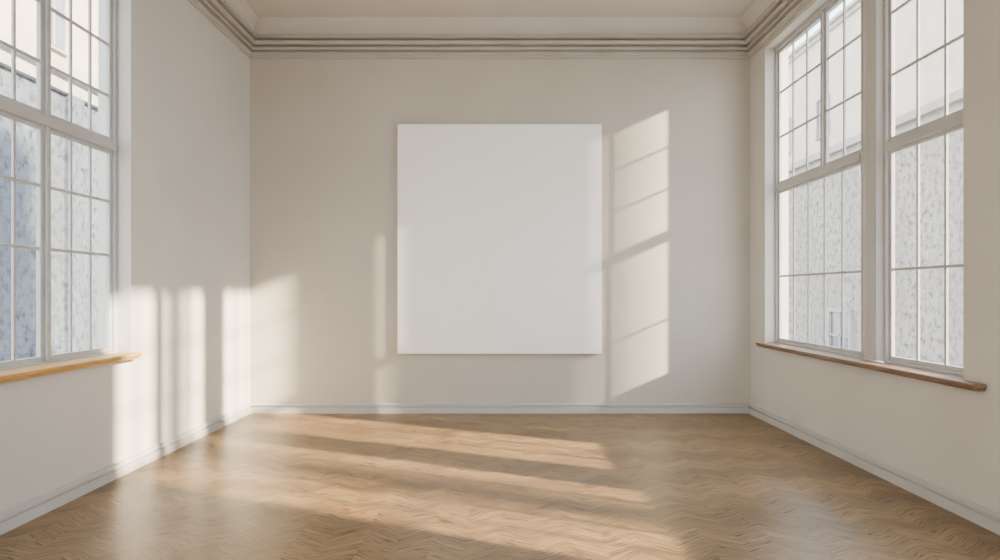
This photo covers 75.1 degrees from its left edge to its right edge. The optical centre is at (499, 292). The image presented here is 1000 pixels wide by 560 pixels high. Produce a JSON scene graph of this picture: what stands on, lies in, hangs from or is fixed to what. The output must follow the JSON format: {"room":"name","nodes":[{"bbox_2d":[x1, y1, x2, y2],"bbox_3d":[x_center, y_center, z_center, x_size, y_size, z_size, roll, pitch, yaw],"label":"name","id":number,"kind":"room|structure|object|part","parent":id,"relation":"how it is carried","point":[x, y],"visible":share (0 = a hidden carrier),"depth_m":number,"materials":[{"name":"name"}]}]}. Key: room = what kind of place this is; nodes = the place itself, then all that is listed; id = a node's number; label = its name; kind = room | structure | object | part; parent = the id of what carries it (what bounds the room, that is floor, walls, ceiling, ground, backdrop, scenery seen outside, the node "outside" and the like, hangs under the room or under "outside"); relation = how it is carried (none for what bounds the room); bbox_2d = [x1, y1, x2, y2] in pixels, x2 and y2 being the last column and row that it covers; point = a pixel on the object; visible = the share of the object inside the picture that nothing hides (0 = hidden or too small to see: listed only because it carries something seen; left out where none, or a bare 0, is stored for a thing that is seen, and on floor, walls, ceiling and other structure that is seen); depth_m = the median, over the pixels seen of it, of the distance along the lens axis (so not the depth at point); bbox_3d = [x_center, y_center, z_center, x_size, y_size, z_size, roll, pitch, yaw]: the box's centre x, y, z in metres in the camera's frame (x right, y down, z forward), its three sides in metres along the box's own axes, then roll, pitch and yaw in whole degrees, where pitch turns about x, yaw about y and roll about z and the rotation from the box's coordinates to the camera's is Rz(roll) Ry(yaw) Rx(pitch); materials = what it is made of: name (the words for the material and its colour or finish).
{"room":"empty room","nodes":[
{"label":"empty room","id":0,"kind":"room"},
{"bbox_2d":[0,0,249,512],"bbox_3d":[-2.828,-0.813,2.542,0.240,4.226,9.000,0,0,0],"label":"wall","id":1,"kind":"structure","parent":0,"point":[183,87],"depth_m":5.18,"materials":[{"name":"paint"}]},
{"bbox_2d":[0,0,116,370],"bbox_3d":[-2.833,-1.018,4.050,0.070,2.965,1.440,0,0,0],"label":"window","id":2,"kind":"structure","parent":1,"relation":"in","point":[40,117],"depth_m":4.04,"materials":[{"name":"paint"}]},
{"bbox_3d":[-2.842,-0.305,3.697,0.028,1.460,0.670,0,0,0],"label":"sash","id":3,"kind":"part","parent":2,"relation":"part of","materials":[{"name":"glass"}]},
{"bbox_3d":[-2.842,-1.778,3.697,0.028,1.365,0.670,0,0,0],"label":"sash","id":4,"kind":"part","parent":2,"relation":"part of","materials":[{"name":"paint"}]},
{"bbox_3d":[-2.842,-0.305,4.403,0.028,1.460,0.670,0,0,0],"label":"sash","id":5,"kind":"part","parent":2,"relation":"part of","materials":[{"name":"glass"}]},
{"bbox_3d":[-2.842,-1.778,4.403,0.028,1.365,0.670,0,0,0],"label":"sash","id":6,"kind":"part","parent":2,"relation":"part of","materials":[{"name":"paint"}]},
{"bbox_2d":[0,353,141,382],"bbox_3d":[-2.719,0.458,3.955,0.177,0.042,1.650,0,0,0],"label":"window sill","id":7,"kind":"structure","parent":1,"relation":"attached to","point":[10,375],"depth_m":3.97,"materials":[{"name":"brown wood"}]},
{"bbox_2d":[0,403,251,534],"bbox_3d":[-2.694,1.247,2.542,0.028,0.106,9.000,0,0,0],"label":"baseboard","id":8,"kind":"structure","parent":1,"relation":"attached to","point":[10,519],"depth_m":4.42,"materials":[{"name":"paint"}]},
{"bbox_2d":[188,0,256,58],"bbox_3d":[-2.645,-2.646,2.542,0.126,0.219,9.000,0,0,0],"label":"crown molding","id":9,"kind":"structure","parent":1,"relation":"attached to","point":[220,13],"depth_m":6.36,"materials":[{"name":"paint"}]},
{"bbox_2d":[226,0,257,29],"bbox_3d":[-2.633,-2.841,2.542,0.150,0.171,9.000,0,0,0],"label":"cove","id":10,"kind":"object","parent":1,"relation":"attached to","point":[241,7],"visible":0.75,"depth_m":6.64,"materials":[{"name":"paint"}]},
{"bbox_2d":[250,59,749,402],"bbox_3d":[0.000,-0.813,7.162,5.897,4.226,0.240,0,0,0],"label":"wall","id":11,"kind":"structure","parent":0,"point":[324,132],"depth_m":7.04,"materials":[{"name":"paint"}]},
{"bbox_2d":[398,124,601,353],"bbox_3d":[-0.004,-0.580,7.008,2.192,2.464,0.066,0,0,0],"label":"canvas","id":12,"kind":"object","parent":11,"relation":"attached to","point":[500,225],"visible":1,"depth_m":6.97,"materials":[{"name":"fabric"}]},
{"bbox_2d":[251,34,748,58],"bbox_3d":[0.000,-2.646,6.979,5.417,0.219,0.126,0,0,0],"label":"crown molding","id":13,"kind":"structure","parent":11,"relation":"attached to","point":[266,46],"depth_m":7.00,"materials":[{"name":"paint"}]},
{"bbox_2d":[254,17,745,33],"bbox_3d":[0.000,-2.841,6.967,5.417,0.171,0.150,0,0,0],"label":"cove","id":14,"kind":"object","parent":11,"relation":"attached to","point":[264,25],"visible":0.7,"depth_m":6.95,"materials":[{"name":"paint"}]},
{"bbox_2d":[250,403,749,412],"bbox_3d":[0.000,1.247,7.028,5.417,0.106,0.028,0,0,0],"label":"baseboard","id":15,"kind":"structure","parent":11,"relation":"attached to","point":[256,407],"depth_m":7.02,"materials":[{"name":"paint"}]},
{"bbox_2d":[0,413,999,559],"bbox_3d":[0.000,1.400,2.662,5.897,0.200,9.240,0,0,0],"label":"floor","id":16,"kind":"structure","parent":0,"point":[258,486],"depth_m":4.13,"materials":[{"name":"brown wood"}]},
{"bbox_2d":[244,0,755,16],"bbox_3d":[0.000,-3.063,2.662,5.897,0.274,9.240,0,0,0],"label":"ceiling","id":17,"kind":"structure","parent":0,"point":[262,8],"depth_m":6.68,"materials":[{"name":"paint"}]},
{"bbox_2d":[750,0,999,512],"bbox_3d":[2.828,-0.813,2.542,0.240,4.226,9.000,0,0,0],"label":"wall","id":18,"kind":"structure","parent":0,"point":[946,437],"depth_m":4.29,"materials":[{"name":"paint"}]},
{"bbox_2d":[742,0,773,29],"bbox_3d":[2.633,-2.841,2.542,0.150,0.171,9.000,0,0,0],"label":"cove","id":19,"kind":"object","parent":18,"relation":"attached to","point":[758,7],"visible":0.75,"depth_m":6.64,"materials":[{"name":"paint"}]},
{"bbox_2d":[743,0,811,58],"bbox_3d":[2.645,-2.646,2.542,0.126,0.219,9.000,0,0,0],"label":"crown molding","id":20,"kind":"structure","parent":18,"relation":"attached to","point":[779,13],"depth_m":6.36,"materials":[{"name":"paint"}]},
{"bbox_2d":[775,0,867,359],"bbox_3d":[2.833,-0.985,5.836,0.070,3.030,1.612,0,0,0],"label":"window","id":21,"kind":"structure","parent":18,"relation":"in","point":[826,168],"depth_m":5.81,"materials":[{"name":"paint"}]},
{"bbox_3d":[2.842,-1.778,6.156,0.028,1.365,0.907,0,0,0],"label":"sash","id":22,"kind":"part","parent":21,"relation":"part of","materials":[{"name":"glass"}]},
{"bbox_3d":[2.842,-0.273,5.836,0.028,1.525,1.548,0,0,0],"label":"sash","id":23,"kind":"part","parent":21,"relation":"part of","materials":[{"name":"glass"}]},
{"bbox_3d":[2.842,-1.778,5.364,0.028,1.365,0.605,0,0,0],"label":"sash","id":24,"kind":"part","parent":21,"relation":"part of","materials":[{"name":"glass"}]},
{"bbox_2d":[755,342,986,390],"bbox_3d":[2.719,0.528,5.155,0.177,0.042,3.090,0,0,0],"label":"window sill","id":25,"kind":"structure","parent":18,"relation":"attached to","point":[919,374],"depth_m":4.49,"materials":[{"name":"brown wood"}]},
{"bbox_2d":[863,0,883,360],"bbox_3d":[2.823,-1.000,4.895,0.110,2.999,0.266,0,0,0],"label":"pier","id":26,"kind":"object","parent":18,"relation":"attached to","point":[873,10],"visible":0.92,"depth_m":4.82,"materials":[{"name":"paint"}]},
{"bbox_2d":[748,403,999,534],"bbox_3d":[2.694,1.247,2.542,0.028,0.106,9.000,0,0,0],"label":"baseboard","id":27,"kind":"structure","parent":18,"relation":"attached to","point":[989,519],"depth_m":4.42,"materials":[{"name":"paint"}]},
{"bbox_2d":[884,0,962,376],"bbox_3d":[2.833,-0.985,4.280,0.070,3.030,0.960,0,0,0],"label":"window","id":28,"kind":"structure","parent":18,"relation":"in","point":[947,124],"depth_m":4.52,"materials":[{"name":"paint"}]},
{"bbox_3d":[2.842,-0.273,4.280,0.028,1.525,0.896,0,0,0],"label":"sash","id":29,"kind":"part","parent":28,"relation":"part of","materials":[{"name":"glass"}]},
{"bbox_3d":[2.842,-1.778,4.280,0.028,1.365,0.896,0,0,0],"label":"sash","id":30,"kind":"part","parent":28,"relation":"part of","materials":[{"name":"glass"}]},
{"label":"outside","id":31,"kind":"structure","parent":0,"visible":0},
{"bbox_3d":[0.000,5.450,22.042,120.000,0.300,110.000,0,0,0],"label":"ground","id":32,"kind":"structure","parent":31,"visible":0},
{"bbox_2d":[0,30,97,361],"bbox_3d":[-9.625,0.610,16.042,3.750,9.380,26.400,0,0,0],"label":"building","id":33,"kind":"structure","parent":32,"relation":"on","point":[25,66],"depth_m":11.59,"materials":[{"name":"blue paint"}]},
{"bbox_3d":[-9.625,-3.865,16.042,3.750,0.430,26.400,0,0,0],"label":"cornice","id":34,"kind":"part","parent":33,"relation":"part of","materials":[{"name":"stone"}]},
{"bbox_2d":[0,0,97,80],"bbox_3d":[-18.875,-5.290,23.042,8.250,21.180,36.400,0,0,0],"label":"apartment building","id":35,"kind":"structure","parent":32,"relation":"on","point":[25,9],"depth_m":22.26,"materials":[{"name":"stone"}]},
{"bbox_3d":[-14.991,-9.155,21.792,0.018,1.890,1.100,0,0,0],"label":"pane","id":36,"kind":"part","parent":35,"relation":"part of","materials":[{"name":"clear glass"}]},
{"bbox_2d":[789,88,962,366],"bbox_3d":[10.875,0.710,20.642,4.250,9.180,21.200,0,0,0],"label":"building","id":37,"kind":"structure","parent":32,"relation":"on","point":[932,151],"depth_m":14.50,"materials":[{"name":"grey paint"}]},
{"bbox_3d":[8.991,1.395,17.142,0.018,1.790,1.000,0,0,0],"label":"pane","id":38,"kind":"part","parent":37,"relation":"part of","materials":[{"name":"clear glass"}]},
{"bbox_3d":[10.875,-3.665,20.642,4.250,0.430,21.200,0,0,0],"label":"cornice","id":39,"kind":"part","parent":37,"relation":"part of","materials":[{"name":"stone"}]},
{"bbox_2d":[789,0,962,164],"bbox_3d":[20.875,-4.290,31.042,8.250,19.180,40.400,0,0,0],"label":"block","id":40,"kind":"object","parent":32,"relation":"on","point":[931,11],"visible":0.14,"depth_m":30.91,"materials":[{"name":"stone"}]},
{"bbox_3d":[16.991,-9.205,34.142,0.018,1.990,1.200,0,0,0],"label":"pane","id":41,"kind":"part","parent":40,"relation":"part of","materials":[{"name":"clear glass"}]},
{"bbox_3d":[20.875,-13.665,31.042,8.250,0.430,40.400,0,0,0],"label":"cornice","id":42,"kind":"part","parent":40,"relation":"part of","materials":[{"name":"stone"}]}
]}

